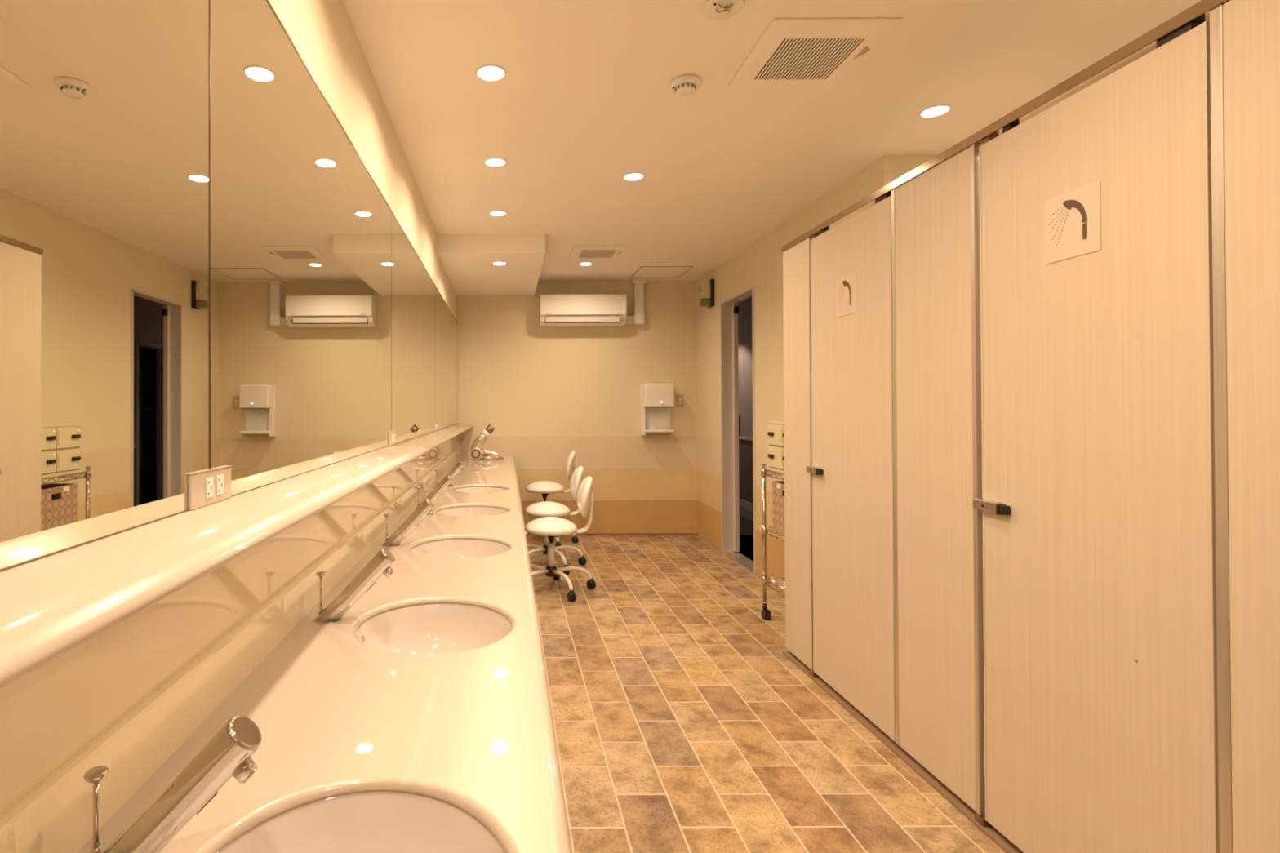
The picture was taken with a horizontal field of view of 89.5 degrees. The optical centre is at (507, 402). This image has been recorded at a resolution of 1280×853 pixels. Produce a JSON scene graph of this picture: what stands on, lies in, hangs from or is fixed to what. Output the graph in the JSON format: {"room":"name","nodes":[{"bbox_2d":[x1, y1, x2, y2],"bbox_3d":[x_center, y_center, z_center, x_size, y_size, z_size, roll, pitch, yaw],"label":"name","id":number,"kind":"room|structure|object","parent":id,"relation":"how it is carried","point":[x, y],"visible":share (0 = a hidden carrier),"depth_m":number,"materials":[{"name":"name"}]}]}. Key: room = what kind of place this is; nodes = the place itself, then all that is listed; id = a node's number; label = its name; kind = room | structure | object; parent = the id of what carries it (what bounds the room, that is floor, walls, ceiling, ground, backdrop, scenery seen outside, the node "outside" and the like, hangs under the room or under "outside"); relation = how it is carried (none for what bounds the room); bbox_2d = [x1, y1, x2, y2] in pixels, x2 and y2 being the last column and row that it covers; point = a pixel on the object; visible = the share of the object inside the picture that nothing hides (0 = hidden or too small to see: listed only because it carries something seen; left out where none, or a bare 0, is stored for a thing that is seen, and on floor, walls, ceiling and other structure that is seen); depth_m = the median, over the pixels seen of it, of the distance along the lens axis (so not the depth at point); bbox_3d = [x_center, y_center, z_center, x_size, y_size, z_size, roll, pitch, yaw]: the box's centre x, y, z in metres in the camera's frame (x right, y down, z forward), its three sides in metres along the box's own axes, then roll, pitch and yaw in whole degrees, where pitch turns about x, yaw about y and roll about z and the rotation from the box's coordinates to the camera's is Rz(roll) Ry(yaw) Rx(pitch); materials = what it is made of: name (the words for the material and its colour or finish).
{"room":"shower room","nodes":[
{"label":"shower room","id":0,"kind":"room"},
{"bbox_2d":[268,0,456,319],"bbox_3d":[-0.558,0.027,2.060,0.123,2.500,8.320,0,0,0],"label":"wall","id":1,"kind":"structure","parent":0,"point":[322,32],"depth_m":2.15,"materials":[{"name":"white paint"}]},
{"bbox_2d":[0,0,208,572],"bbox_3d":[-0.491,-0.335,0.222,0.014,0.986,1.611,0,0,0],"label":"wall mirror","id":2,"kind":"object","parent":1,"relation":"attached to","point":[104,104],"visible":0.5,"depth_m":0.75,"materials":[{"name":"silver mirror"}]},
{"bbox_2d":[208,0,391,497],"bbox_3d":[-0.491,-0.323,1.837,0.014,0.986,1.613,0,0,0],"label":"wall mirror","id":3,"kind":"object","parent":1,"relation":"attached to","point":[300,226],"visible":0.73,"depth_m":1.37,"materials":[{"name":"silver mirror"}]},
{"bbox_2d":[391,209,435,443],"bbox_3d":[-0.491,-0.312,3.451,0.014,0.986,1.609,0,0,0],"label":"wall mirror","id":4,"kind":"object","parent":1,"relation":"attached to","point":[412,287],"visible":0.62,"depth_m":3.18,"materials":[{"name":"mirror"}]},
{"bbox_2d":[435,284,457,430],"bbox_3d":[-0.491,-0.299,5.230,0.014,0.986,1.942,0,0,0],"label":"wall mirror","id":5,"kind":"object","parent":1,"relation":"attached to","point":[446,324],"visible":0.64,"depth_m":4.95,"materials":[{"name":"mirror"}]},
{"bbox_2d":[437,234,545,295],"bbox_3d":[-0.116,-1.133,5.373,0.771,0.135,1.710,0,0,0],"label":"ceiling","id":6,"kind":"structure","parent":0,"point":[467,260],"depth_m":4.81,"materials":[{"name":"paint"}]},
{"bbox_2d":[492,261,506,265],"bbox_3d":[-0.060,-1.067,4.838,0.112,0.006,0.112,0,0,0],"label":"recessed light","id":7,"kind":"object","parent":6,"relation":"in","point":[498,263],"visible":1,"depth_m":4.83,"materials":[{"name":"white"}]},
{"bbox_2d":[456,280,697,533],"bbox_3d":[0.665,0.053,6.280,2.570,2.500,0.120,0,0,0],"label":"wall","id":8,"kind":"structure","parent":0,"point":[547,393],"depth_m":6.22,"materials":[{"name":"beige paint"}]},
{"bbox_2d":[538,293,626,327],"bbox_3d":[0.726,-0.896,6.119,0.825,0.292,0.214,0,0,0],"label":"air conditioner","id":9,"kind":"object","parent":8,"relation":"attached to","point":[554,309],"visible":1,"depth_m":6.01,"materials":[{"name":"white plastic"}]},
{"bbox_2d":[526,533,697,535],"bbox_3d":[0.689,1.292,6.208,2.362,0.020,0.006,0,0,0],"label":"baseboard","id":10,"kind":"structure","parent":8,"relation":"attached to","point":[584,534],"depth_m":6.21,"materials":[{"name":"brown wood"}]},
{"bbox_2d":[625,279,645,324],"bbox_3d":[1.243,-0.982,6.182,0.208,0.434,0.089,0,0,0],"label":"pipe cover","id":11,"kind":"object","parent":8,"relation":"attached to","point":[638,317],"visible":0.86,"depth_m":6.15,"materials":[{"name":"white plastic"}]},
{"bbox_2d":[640,383,674,435],"bbox_3d":[1.455,0.064,6.132,0.290,0.500,0.172,0,0,0],"label":"dryer","id":12,"kind":"object","parent":8,"relation":"attached to","point":[656,399],"visible":1,"depth_m":6.09,"materials":[{"name":"white plastic"}]},
{"bbox_2d":[645,428,674,432],"bbox_3d":[1.471,0.269,6.122,0.260,0.030,0.130,0,0,0],"label":"drip tray","id":13,"kind":"object","parent":12,"relation":"on","point":[647,430],"depth_m":6.06,"materials":[{"name":"white plastic"}]},
{"bbox_2d":[676,395,684,407],"bbox_3d":[1.700,-0.020,6.215,0.070,0.118,0.010,0,0,0],"label":"wall outlet","id":14,"kind":"object","parent":8,"relation":"attached to","point":[680,398],"visible":1,"depth_m":6.21,"materials":[{"name":"beige plastic"}]},
{"bbox_2d":[737,297,751,316],"bbox_3d":[3.121,-1.156,6.208,2.350,0.100,6.000,0,0,0],"label":"ceiling","id":15,"kind":"structure","parent":0,"point":[744,307],"depth_m":7.25,"materials":[{"name":"grey paint"}]},
{"bbox_2d":[737,311,753,503],"bbox_3d":[2.980,0.094,6.199,0.100,2.400,6.000,0,0,0],"label":"wall","id":16,"kind":"structure","parent":0,"point":[744,322],"depth_m":7.76,"materials":[{"name":"grey paint"}]},
{"bbox_2d":[738,436,752,440],"bbox_3d":[2.921,0.427,6.197,0.020,0.035,6.000,0,0,0],"label":"trim","id":17,"kind":"structure","parent":16,"relation":"attached to","point":[740,437],"depth_m":7.72,"materials":[{"name":"white"}]},
{"bbox_2d":[739,498,753,512],"bbox_3d":[2.927,1.244,6.191,0.014,0.100,6.000,0,0,0],"label":"baseboard","id":18,"kind":"structure","parent":16,"relation":"attached to","point":[744,504],"depth_m":7.71,"materials":[{"name":"white"}]},
{"bbox_2d":[525,506,1005,852],"bbox_3d":[1.780,1.329,3.540,5.050,0.100,11.300,0,0,0],"label":"floor","id":19,"kind":"structure","parent":0,"point":[682,722],"depth_m":2.48,"materials":[{"name":"tile"}]},
{"bbox_2d":[0,433,571,852],"bbox_3d":[-0.212,0.743,2.504,0.563,1.072,7.419,0,0,0],"label":"countertop","id":20,"kind":"structure","parent":19,"relation":"on","point":[335,713],"depth_m":0.91,"materials":[{"name":"white stone"}]},
{"bbox_2d":[83,715,262,852],"bbox_3d":[-0.332,0.388,0.622,0.178,0.155,0.044,0,0,0],"label":"faucet","id":21,"kind":"object","parent":20,"relation":"on","point":[228,752],"visible":1,"depth_m":0.61,"materials":[{"name":"silver metal"}]},
{"bbox_2d":[0,423,473,688],"bbox_3d":[-0.413,0.191,2.508,0.166,0.033,7.419,0,0,0],"label":"ledge","id":22,"kind":"object","parent":20,"relation":"on","point":[51,606],"visible":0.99,"depth_m":0.67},
{"bbox_2d":[187,465,231,511],"bbox_3d":[-0.480,0.136,1.026,0.008,0.056,0.141,0,0,0],"label":"socket plate","id":23,"kind":"object","parent":22,"relation":"on","point":[206,487],"visible":1,"depth_m":1.01,"materials":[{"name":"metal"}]},
{"bbox_2d":[388,431,395,445],"bbox_3d":[-0.480,0.147,2.642,0.008,0.056,0.141,0,0,0],"label":"socket plate","id":24,"kind":"object","parent":22,"relation":"on","point":[392,435],"visible":1,"depth_m":2.62,"materials":[{"name":"plastic"}]},
{"bbox_2d":[434,422,437,431],"bbox_3d":[-0.480,0.159,4.254,0.008,0.056,0.141,0,0,0],"label":"socket plate","id":25,"kind":"object","parent":22,"relation":"on","point":[436,423],"visible":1,"depth_m":4.24,"materials":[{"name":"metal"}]},
{"bbox_2d":[313,548,395,623],"bbox_3d":[-0.332,0.394,1.372,0.178,0.155,0.044,0,0,0],"label":"faucet","id":26,"kind":"object","parent":20,"relation":"on","point":[380,563],"visible":1,"depth_m":1.35,"materials":[{"name":"silver metal"}]},
{"bbox_2d":[217,791,506,852],"bbox_3d":[-0.155,0.550,0.606,0.372,0.145,0.389,0,0,0],"label":"washbasin","id":27,"kind":"object","parent":20,"relation":"in","point":[366,821],"visible":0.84,"depth_m":0.76,"materials":[{"name":"white ceramic"}]},
{"bbox_2d":[382,498,435,546],"bbox_3d":[-0.332,0.399,2.122,0.178,0.155,0.044,0,0,0],"label":"faucet","id":28,"kind":"object","parent":20,"relation":"on","point":[425,508],"visible":1,"depth_m":2.11,"materials":[{"name":"silver metal"}]},
{"bbox_2d":[355,603,511,655],"bbox_3d":[-0.155,0.556,1.356,0.372,0.145,0.389,0,0,0],"label":"washbasin","id":29,"kind":"object","parent":20,"relation":"in","point":[428,628],"visible":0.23,"depth_m":1.49,"materials":[{"name":"white ceramic"}]},
{"bbox_2d":[414,475,453,509],"bbox_3d":[-0.332,0.405,2.872,0.178,0.155,0.044,0,0,0],"label":"faucet","id":30,"kind":"object","parent":20,"relation":"on","point":[446,482],"visible":0.77,"depth_m":2.86,"materials":[{"name":"silver metal"}]},
{"bbox_2d":[434,461,464,488],"bbox_3d":[-0.332,0.410,3.622,0.178,0.155,0.044,0,0,0],"label":"faucet","id":31,"kind":"object","parent":20,"relation":"on","point":[459,467],"visible":0.66,"depth_m":3.61,"materials":[{"name":"silver metal"}]},
{"bbox_2d":[410,538,510,559],"bbox_3d":[-0.155,0.561,2.106,0.372,0.145,0.389,0,0,0],"label":"washbasin","id":32,"kind":"object","parent":20,"relation":"in","point":[452,548],"visible":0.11,"depth_m":2.26,"materials":[{"name":"white ceramic"}]},
{"bbox_2d":[435,506,509,516],"bbox_3d":[-0.155,0.566,2.856,0.372,0.145,0.389,0,0,0],"label":"washbasin","id":33,"kind":"object","parent":20,"relation":"in","point":[465,511],"visible":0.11,"depth_m":3.01,"materials":[{"name":"white ceramic"}]},
{"bbox_2d":[451,486,508,492],"bbox_3d":[-0.155,0.572,3.606,0.372,0.145,0.389,0,0,0],"label":"washbasin","id":34,"kind":"object","parent":20,"relation":"in","point":[473,489],"visible":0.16,"depth_m":3.77,"materials":[{"name":"white ceramic"}]},
{"bbox_2d":[469,424,503,460],"bbox_3d":[-0.180,0.343,5.581,0.300,0.314,0.160,0,0,0],"label":"hair dryer","id":35,"kind":"object","parent":20,"relation":"on","point":[476,451],"visible":1,"depth_m":5.53,"materials":[{"name":"silver plastic"}]},
{"bbox_2d":[471,449,480,458],"bbox_3d":[-0.273,0.445,5.504,0.082,0.082,0.003,0,0,0],"label":"grille","id":36,"kind":"object","parent":35,"relation":"attached to","point":[475,454],"depth_m":5.50,"materials":[{"name":"metal"}]},
{"bbox_2d":[524,450,578,550],"bbox_3d":[0.370,0.870,5.862,0.577,0.861,0.598,0,0,3],"label":"swivel chair","id":37,"kind":"object","parent":19,"relation":"on","point":[544,487],"visible":0.48,"depth_m":5.74,"materials":[{"name":"white leather"}]},
{"bbox_2d":[524,466,586,574],"bbox_3d":[0.342,0.900,5.033,0.577,0.791,0.598,0,0,-1],"label":"swivel chair","id":38,"kind":"object","parent":19,"relation":"on","point":[544,508],"visible":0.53,"depth_m":4.93,"materials":[{"name":"white plastic"}]},
{"bbox_2d":[525,475,595,601],"bbox_3d":[0.325,0.900,4.373,0.577,0.781,0.598,0,0,0],"label":"swivel chair","id":39,"kind":"object","parent":19,"relation":"on","point":[551,527],"visible":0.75,"depth_m":4.30,"materials":[{"name":"white leather"}]},
{"bbox_2d":[760,463,785,619],"bbox_3d":[1.691,0.818,3.504,0.368,0.922,0.534,0,0,0],"label":"wire rack","id":40,"kind":"object","parent":19,"relation":"on","point":[766,614],"visible":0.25,"depth_m":3.73,"materials":[{"name":"silver metal"}]},
{"bbox_2d":[760,467,784,480],"bbox_3d":[1.684,0.407,3.507,0.357,0.046,0.513,0,0,0],"label":"wire shelf","id":41,"kind":"object","parent":40,"relation":"attached to","point":[763,470],"depth_m":3.71,"materials":[{"name":"silver metal"}]},
{"bbox_2d":[761,524,784,542],"bbox_3d":[1.685,0.747,3.505,0.357,0.046,0.513,0,0,0],"label":"wire shelf","id":42,"kind":"object","parent":40,"relation":"attached to","point":[764,527],"depth_m":3.71,"materials":[{"name":"silver metal"}]},
{"bbox_2d":[761,575,785,597],"bbox_3d":[1.686,1.047,3.502,0.357,0.046,0.513,0,0,0],"label":"wire shelf","id":43,"kind":"object","parent":40,"relation":"attached to","point":[764,578],"depth_m":3.71,"materials":[{"name":"silver metal"}]},
{"bbox_2d":[767,421,784,473],"bbox_3d":[1.670,0.247,3.493,0.321,0.285,0.410,0,0,0],"label":"box","id":44,"kind":"object","parent":40,"relation":"on","point":[775,433],"visible":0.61,"depth_m":3.58,"materials":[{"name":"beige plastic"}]},
{"bbox_2d":[772,480,784,533],"bbox_3d":[1.686,0.592,3.526,0.279,0.275,0.336,0,0,0],"label":"woven basket","id":45,"kind":"object","parent":40,"relation":"on","point":[778,486],"visible":0.23,"depth_m":3.61,"materials":[{"name":"wicker"}]},
{"bbox_2d":[782,651,1023,852],"bbox_3d":[1.461,1.262,1.708,0.114,0.010,3.035,0,0,0],"label":"shower threshold","id":46,"kind":"object","parent":19,"relation":"on","point":[992,833],"visible":0.4,"depth_m":2.21,"materials":[{"name":"silver"}]},
{"bbox_2d":[809,670,818,676],"bbox_3d":[1.430,1.256,2.936,0.036,0.019,0.034,0,0,0],"label":"partition foot","id":47,"kind":"object","parent":46,"relation":"on","point":[812,673],"visible":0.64,"depth_m":2.92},
{"bbox_2d":[782,236,813,671],"bbox_3d":[1.432,0.236,3.087,0.038,2.022,0.286,0,0,0],"label":"partition panel","id":48,"kind":"object","parent":47,"relation":"on","point":[797,259],"visible":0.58,"depth_m":3.07,"materials":[{"name":"beige laminate"}]},
{"bbox_2d":[806,194,895,742],"bbox_3d":[1.420,0.233,2.634,0.062,2.020,0.626,0,0,0],"label":"shower door","id":49,"kind":"structure","parent":46,"relation":"on","point":[851,469],"depth_m":2.57,"materials":[{"name":"beige laminate"}]},
{"bbox_2d":[835,271,856,318],"bbox_3d":[1.411,-0.448,2.635,0.002,0.166,0.155,0,0,0],"label":"sign","id":50,"kind":"object","parent":49,"relation":"attached to","point":[846,286],"visible":1,"depth_m":2.63,"materials":[{"name":"beige plastic"}]},
{"bbox_2d":[842,280,851,305],"bbox_3d":[1.410,-0.457,2.625,0.001,0.111,0.065,0,0,0],"label":"print","id":51,"kind":"object","parent":50,"relation":"attached to","point":[846,285],"depth_m":2.62,"materials":[{"name":"brown"}]},
{"bbox_2d":[891,144,985,815],"bbox_3d":[1.432,0.229,2.109,0.038,2.022,0.411,0,0,0],"label":"partition panel","id":52,"kind":"object","parent":46,"relation":"on","point":[935,236],"visible":0.78,"depth_m":2.06,"materials":[{"name":"beige laminate"}]},
{"bbox_2d":[974,813,993,826],"bbox_3d":[1.430,1.249,1.892,0.036,0.019,0.034,0,0,0],"label":"partition foot","id":53,"kind":"object","parent":46,"relation":"on","point":[980,820],"visible":0.64,"depth_m":1.89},
{"bbox_2d":[973,21,1218,852],"bbox_3d":[1.420,0.225,1.582,0.062,2.020,0.626,0,0,0],"label":"shower door","id":54,"kind":"structure","parent":46,"relation":"on","point":[1097,504],"depth_m":1.49,"materials":[{"name":"beige laminate"}]},
{"bbox_2d":[1044,180,1101,264],"bbox_3d":[1.411,-0.447,1.581,0.002,0.166,0.155,0,0,0],"label":"sign","id":55,"kind":"object","parent":54,"relation":"attached to","point":[1073,220],"visible":1,"depth_m":1.57,"materials":[{"name":"beige plastic"}]},
{"bbox_2d":[1048,206,1068,244],"bbox_3d":[1.410,-0.452,1.617,0.001,0.095,0.057,0,0,0],"label":"print","id":56,"kind":"object","parent":55,"relation":"attached to","point":[1058,215],"depth_m":1.62,"materials":[{"name":"brown"}]},
{"bbox_2d":[1062,200,1086,239],"bbox_3d":[1.410,-0.456,1.571,0.001,0.111,0.065,0,0,0],"label":"print","id":57,"kind":"object","parent":55,"relation":"attached to","point":[1074,211],"depth_m":1.57,"materials":[{"name":"brown"}]},
{"bbox_2d":[1209,0,1279,852],"bbox_3d":[1.432,0.220,0.780,0.038,2.022,0.964,0,0,0],"label":"partition panel","id":58,"kind":"object","parent":46,"relation":"on","point":[1245,34],"visible":1,"depth_m":1.21,"materials":[{"name":"beige laminate"}]},
{"bbox_2d":[781,0,1229,252],"bbox_3d":[1.429,-0.799,1.723,0.047,0.028,3.034,0,0,0],"label":"rail","id":59,"kind":"object","parent":58,"relation":"attached to","point":[1145,43],"visible":0.74,"depth_m":1.63,"materials":[{"name":"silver metal"}]},
{"bbox_2d":[342,0,1200,281],"bbox_3d":[0.880,-1.278,2.069,3.270,0.100,8.320,0,0,0],"label":"ceiling","id":60,"kind":"structure","parent":0,"point":[585,100],"depth_m":2.59,"materials":[{"name":"paint"}]},
{"bbox_2d":[475,64,506,81],"bbox_3d":[-0.060,-1.220,2.339,0.112,0.006,0.112,0,0,0],"label":"recessed light","id":61,"kind":"object","parent":60,"relation":"in","point":[490,73],"visible":1,"depth_m":2.34,"materials":[{"name":"white plastic"}]},
{"bbox_2d":[484,157,506,167],"bbox_3d":[-0.060,-1.214,3.189,0.112,0.006,0.112,0,0,0],"label":"recessed light","id":62,"kind":"object","parent":60,"relation":"in","point":[491,162],"visible":1,"depth_m":3.18,"materials":[{"name":"white"}]},
{"bbox_2d":[488,210,506,216],"bbox_3d":[-0.060,-1.208,4.029,0.112,0.006,0.112,0,0,0],"label":"recessed light","id":63,"kind":"object","parent":60,"relation":"in","point":[495,213],"visible":1,"depth_m":4.03,"materials":[{"name":"white"}]},
{"bbox_2d":[579,262,592,266],"bbox_3d":[0.679,-1.200,5.459,0.112,0.006,0.112,0,0,0],"label":"recessed light","id":64,"kind":"object","parent":60,"relation":"in","point":[584,264],"visible":1,"depth_m":5.46,"materials":[{"name":"white"}]},
{"bbox_2d":[568,244,627,258],"bbox_3d":[0.716,-1.199,5.039,0.404,0.012,0.420,0,0,0],"label":"ceiling vent","id":65,"kind":"object","parent":60,"relation":"in","point":[579,251],"visible":1,"depth_m":5.00,"materials":[{"name":"paint"}]},
{"bbox_2d":[578,249,617,257],"bbox_3d":[0.722,-1.199,5.064,0.272,0.012,0.270,0,0,0],"label":"grille","id":66,"kind":"object","parent":65,"relation":"attached to","point":[582,253],"depth_m":5.06,"materials":[{"name":"paint"}]},
{"bbox_2d":[622,172,644,181],"bbox_3d":[0.679,-1.215,3.395,0.112,0.006,0.112,0,0,0],"label":"recessed light","id":67,"kind":"object","parent":60,"relation":"in","point":[632,176],"visible":1,"depth_m":3.39,"materials":[{"name":"white"}]},
{"bbox_2d":[630,266,693,277],"bbox_3d":[1.409,-1.200,5.804,0.467,0.006,0.470,0,0,0],"label":"access hatch","id":68,"kind":"object","parent":60,"relation":"attached to","point":[643,271],"visible":1,"depth_m":5.77,"materials":[{"name":"paint"}]},
{"bbox_2d":[670,74,700,96],"bbox_3d":[0.679,-1.202,2.409,0.112,0.044,0.112,0,0,0],"label":"smoke detector","id":69,"kind":"object","parent":60,"relation":"attached to","point":[686,85],"visible":1,"depth_m":2.38,"materials":[{"name":"white plastic"}]},
{"bbox_2d":[701,0,745,19],"bbox_3d":[0.668,-1.214,1.954,0.128,0.028,0.128,0,0,0],"label":"recessed light","id":70,"kind":"object","parent":60,"relation":"in","point":[711,9],"visible":1,"depth_m":1.95,"materials":[{"name":"white plastic"}]},
{"bbox_2d":[728,17,902,85],"bbox_3d":[1.056,-1.221,2.223,0.409,0.012,0.412,0,0,0],"label":"ceiling vent","id":71,"kind":"object","parent":60,"relation":"in","point":[791,51],"visible":1,"depth_m":2.18,"materials":[{"name":"paint"}]},
{"bbox_2d":[754,37,867,79],"bbox_3d":[1.063,-1.221,2.239,0.275,0.012,0.270,0,0,0],"label":"grille","id":72,"kind":"object","parent":71,"relation":"attached to","point":[790,58],"depth_m":2.23,"materials":[{"name":"paint"}]},
{"bbox_2d":[919,104,951,117],"bbox_3d":[1.796,-1.224,2.654,0.112,0.006,0.112,0,0,0],"label":"recessed light","id":73,"kind":"object","parent":60,"relation":"in","point":[935,110],"visible":1,"depth_m":2.65,"materials":[{"name":"white"}]},
{"bbox_2d":[696,155,902,593],"bbox_3d":[1.908,0.037,4.665,0.085,2.500,3.110,0,0,0],"label":"wall","id":74,"kind":"structure","parent":0,"point":[759,265],"depth_m":4.66,"materials":[{"name":"beige paint"}]},
{"bbox_2d":[698,278,714,307],"bbox_3d":[1.803,-0.993,5.727,0.116,0.245,0.110,0,0,0],"label":"wall lamp","id":75,"kind":"object","parent":74,"relation":"attached to","point":[706,287],"visible":1,"depth_m":5.69,"materials":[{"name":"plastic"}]},
{"bbox_2d":[720,286,755,574],"bbox_3d":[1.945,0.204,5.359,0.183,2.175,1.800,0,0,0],"label":"door frame","id":76,"kind":"structure","parent":74,"relation":"in","point":[729,308],"depth_m":5.46,"materials":[{"name":"grey paint"}]},
{"bbox_2d":[723,551,753,572],"bbox_3d":[1.931,1.288,5.113,0.128,0.004,0.725,0,0,0],"label":"threshold","id":77,"kind":"object","parent":74,"relation":"attached to","point":[739,557],"depth_m":5.19,"materials":[{"name":"metal"}]},
{"bbox_2d":[901,155,937,175],"bbox_3d":[2.235,0.025,3.155,0.570,2.500,0.090,0,0,0],"label":"wall","id":78,"kind":"structure","parent":0,"point":[909,162],"depth_m":3.12,"materials":[{"name":"beige paint"}]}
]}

